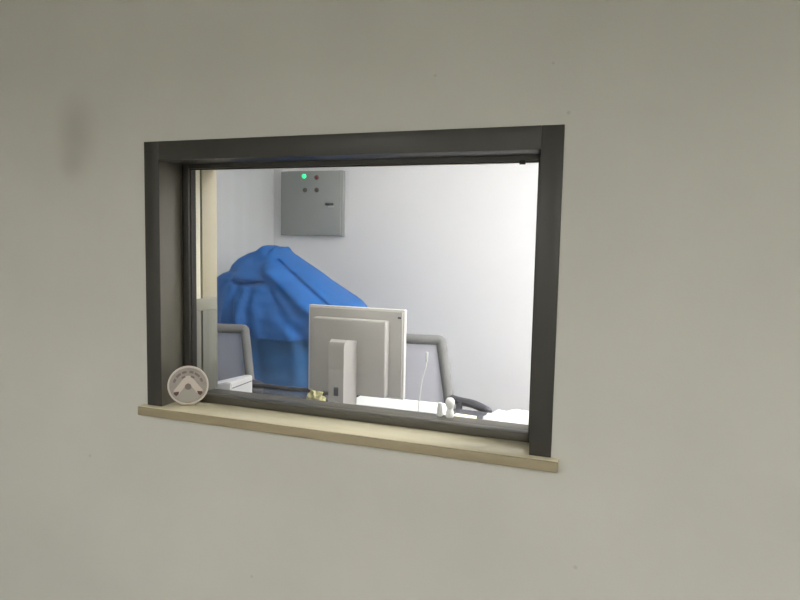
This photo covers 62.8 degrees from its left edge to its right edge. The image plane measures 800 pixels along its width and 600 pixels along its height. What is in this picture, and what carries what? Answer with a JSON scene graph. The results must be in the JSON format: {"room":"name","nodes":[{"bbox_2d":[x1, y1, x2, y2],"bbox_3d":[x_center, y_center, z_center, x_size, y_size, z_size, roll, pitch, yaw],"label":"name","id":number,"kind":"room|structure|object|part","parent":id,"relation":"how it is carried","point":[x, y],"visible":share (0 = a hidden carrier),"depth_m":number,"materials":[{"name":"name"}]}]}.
{"room":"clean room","nodes":[
{"label":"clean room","id":0,"kind":"room"},
{"bbox_2d":[216,169,273,276],"bbox_3d":[-1.384,-0.269,3.912,0.100,2.750,2.220,3,5,20],"label":"wall","id":1,"kind":"structure","parent":0,"point":[245,198],"depth_m":4.53,"materials":[{"name":"white paint"}]},
{"bbox_2d":[0,0,799,599],"bbox_3d":[-0.166,-0.084,2.126,7.800,2.750,0.270,3,5,20],"label":"wall","id":2,"kind":"structure","parent":0,"point":[676,421],"depth_m":1.89,"materials":[{"name":"paint"}]},
{"bbox_2d":[138,124,564,472],"bbox_3d":[-0.171,-0.044,2.137,1.423,0.931,0.348,3,5,20],"label":"window","id":3,"kind":"structure","parent":2,"relation":"in","point":[179,227],"depth_m":2.09,"materials":[{"name":"black metal"}]},
{"bbox_3d":[-0.842,-0.082,2.233,0.060,0.900,0.004,3,5,20],"label":"casing","id":4,"kind":"part","parent":3,"relation":"part of","materials":[{"name":"brown metal"}]},
{"bbox_2d":[167,366,208,405],"bbox_3d":[-0.738,0.298,2.283,0.137,0.139,0.028,0,5,-15],"label":"round plaque","id":5,"kind":"object","parent":3,"relation":"on","point":[187,385],"visible":1,"depth_m":2.28,"materials":[{"name":"plastic"}]},
{"bbox_2d":[185,383,190,389],"bbox_3d":[-0.737,0.301,2.280,0.022,0.022,0.004,0,5,-16],"label":"knob","id":6,"kind":"object","parent":5,"relation":"on","point":[187,385],"depth_m":2.28,"materials":[{"name":"grey plastic"}]},
{"bbox_3d":[-0.760,-0.256,2.385,0.030,0.507,0.064,3,5,20],"label":"jamb trim","id":7,"kind":"part","parent":3,"relation":"part of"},
{"bbox_3d":[-0.748,0.015,2.456,0.030,0.046,0.164,3,5,20],"label":"jamb rail","id":8,"kind":"part","parent":3,"relation":"part of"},
{"bbox_3d":[-0.214,0.410,2.087,1.421,0.028,0.139,3,5,20],"label":"sill","id":9,"kind":"part","parent":3,"relation":"part of","materials":[{"name":"wood"}]},
{"bbox_3d":[-0.194,-0.470,2.018,1.262,0.063,0.116,3,5,20],"label":"head casing","id":10,"kind":"part","parent":3,"relation":"part of","materials":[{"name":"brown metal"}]},
{"bbox_3d":[-0.176,-0.041,2.129,1.262,0.865,0.038,3,5,20],"label":"glazing frame","id":11,"kind":"part","parent":3,"relation":"part of","materials":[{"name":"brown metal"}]},
{"bbox_3d":[-0.182,0.379,2.166,1.211,0.031,0.038,3,5,20],"label":"rail","id":12,"kind":"part","parent":3,"relation":"part of","materials":[{"name":"brown metal"}]},
{"bbox_3d":[-0.152,0.395,2.257,1.322,0.030,0.150,3,5,20],"label":"sill","id":13,"kind":"part","parent":3,"relation":"part of","materials":[{"name":"metal"}]},
{"bbox_2d":[437,402,442,416],"bbox_3d":[0.134,0.367,2.201,0.020,0.047,0.020,3,5,20],"label":"bottle","id":14,"kind":"object","parent":3,"relation":"on","point":[439,408],"visible":1,"depth_m":2.19,"materials":[{"name":"plastic"}]},
{"bbox_2d":[445,397,454,417],"bbox_3d":[0.167,0.358,2.188,0.032,0.068,0.032,3,5,20],"label":"figurine","id":15,"kind":"object","parent":3,"relation":"on","point":[450,402],"visible":1,"depth_m":2.18,"materials":[{"name":"plastic"}]},
{"bbox_3d":[0.167,0.343,2.187,0.032,0.037,0.032,3,5,20],"label":"bulb","id":16,"kind":"part","parent":15,"relation":"part of","materials":[{"name":"white plastic"}]},
{"bbox_3d":[0.397,-0.015,1.774,0.060,0.900,0.004,3,5,20],"label":"casing","id":17,"kind":"part","parent":3,"relation":"part of","materials":[{"name":"brown metal"}]},
{"bbox_2d":[274,163,538,412],"bbox_3d":[0.905,-0.258,4.297,4.120,2.750,0.100,3,5,20],"label":"wall","id":18,"kind":"structure","parent":0,"point":[452,247],"depth_m":4.46,"materials":[{"name":"paint"}]},
{"bbox_2d":[281,170,344,236],"bbox_3d":[-0.640,-0.699,4.747,0.502,0.467,0.074,3,5,20],"label":"electrical box","id":19,"kind":"object","parent":18,"relation":"attached to","point":[312,202],"visible":1,"depth_m":4.72,"materials":[{"name":"metal"}]},
{"bbox_3d":[-0.609,1.427,1.148,8.000,0.100,7.300,3,5,20],"label":"floor","id":20,"kind":"structure","parent":0,"visible":0},
{"bbox_2d":[217,323,262,382],"bbox_3d":[-1.061,0.651,3.457,0.867,1.011,0.544,3,5,20],"label":"office chair","id":21,"kind":"object","parent":20,"relation":"on","point":[234,351],"visible":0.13,"depth_m":3.60,"materials":[{"name":"grey plastic"}]},
{"bbox_2d":[217,245,367,387],"bbox_3d":[-0.621,0.381,4.031,1.099,1.424,0.660,3,5,20],"label":"cover","id":22,"kind":"object","parent":20,"relation":"on","point":[270,290],"visible":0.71,"depth_m":3.79,"materials":[{"name":"blue fabric"}]},
{"bbox_2d":[252,387,490,418],"bbox_3d":[-0.432,0.851,2.839,2.500,0.750,0.670,3,5,20],"label":"desk","id":23,"kind":"object","parent":20,"relation":"on","point":[303,395],"visible":0.02,"depth_m":3.10,"materials":[{"name":"laminate"}]},
{"bbox_2d":[216,375,251,392],"bbox_3d":[-0.799,0.400,2.922,0.219,0.118,0.180,3,5,17],"label":"box","id":24,"kind":"object","parent":23,"relation":"on","point":[243,383],"visible":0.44,"depth_m":2.88,"materials":[{"name":"white plastic"}]},
{"bbox_2d":[252,383,359,396],"bbox_3d":[-0.466,0.434,3.149,0.622,0.021,0.036,3,5,20],"label":"cable","id":25,"kind":"object","parent":23,"relation":"on","point":[259,385],"visible":0.6,"depth_m":3.18,"materials":[{"name":"plastic"}]},
{"bbox_2d":[306,390,325,400],"bbox_3d":[-0.380,0.433,2.979,0.095,0.059,0.056,3,5,20],"label":"wrapper","id":26,"kind":"object","parent":23,"relation":"on","point":[313,395],"visible":0.62,"depth_m":2.96,"materials":[{"name":"beige paper"}]},
{"bbox_2d":[308,304,406,404],"bbox_3d":[-0.212,0.263,2.681,0.438,0.458,0.260,3,5,20],"label":"computer monitor","id":27,"kind":"object","parent":23,"relation":"on","point":[354,351],"visible":0.77,"depth_m":2.67,"materials":[{"name":"plastic"}]},
{"bbox_2d":[356,396,453,414],"bbox_3d":[0.002,0.468,2.888,0.440,0.022,0.170,3,5,19],"label":"paper stack","id":28,"kind":"object","parent":23,"relation":"on","point":[408,405],"visible":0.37,"depth_m":2.87,"materials":[{"name":"white paper"}]},
{"bbox_2d":[417,352,427,411],"bbox_3d":[0.068,0.355,2.357,0.044,0.344,0.050,-2,6,-34],"label":"cable","id":29,"kind":"object","parent":23,"relation":"on","point":[426,354],"visible":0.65,"depth_m":2.35,"materials":[{"name":"white plastic"}]},
{"bbox_2d":[454,413,476,418],"bbox_3d":[0.247,0.491,2.645,0.090,0.030,0.120,4,6,26],"label":"paper pad","id":30,"kind":"object","parent":23,"relation":"on","point":[456,414],"visible":0.2,"depth_m":2.68,"materials":[{"name":"white paper"}]},
{"bbox_2d":[483,409,528,424],"bbox_3d":[0.526,0.480,2.648,0.411,0.061,0.250,3,5,20],"label":"paper stack","id":31,"kind":"object","parent":23,"relation":"on","point":[518,416],"visible":0.3,"depth_m":2.63,"materials":[{"name":"white paper"}]},
{"bbox_2d":[405,333,491,412],"bbox_3d":[-0.007,0.698,3.066,0.867,1.031,0.544,3,5,20],"label":"office chair","id":32,"kind":"object","parent":20,"relation":"on","point":[437,387],"visible":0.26,"depth_m":3.20,"materials":[{"name":"plastic"}]},
{"bbox_3d":[0.004,0.417,3.255,0.623,0.505,0.139,3,5,20],"label":"frame","id":33,"kind":"part","parent":32,"relation":"part of","materials":[{"name":"plastic"}]},
{"bbox_3d":[0.293,0.624,3.040,0.307,0.357,0.160,4,6,26],"label":"armrest","id":34,"kind":"part","parent":32,"relation":"part of","materials":[{"name":"grey plastic"}]}
]}

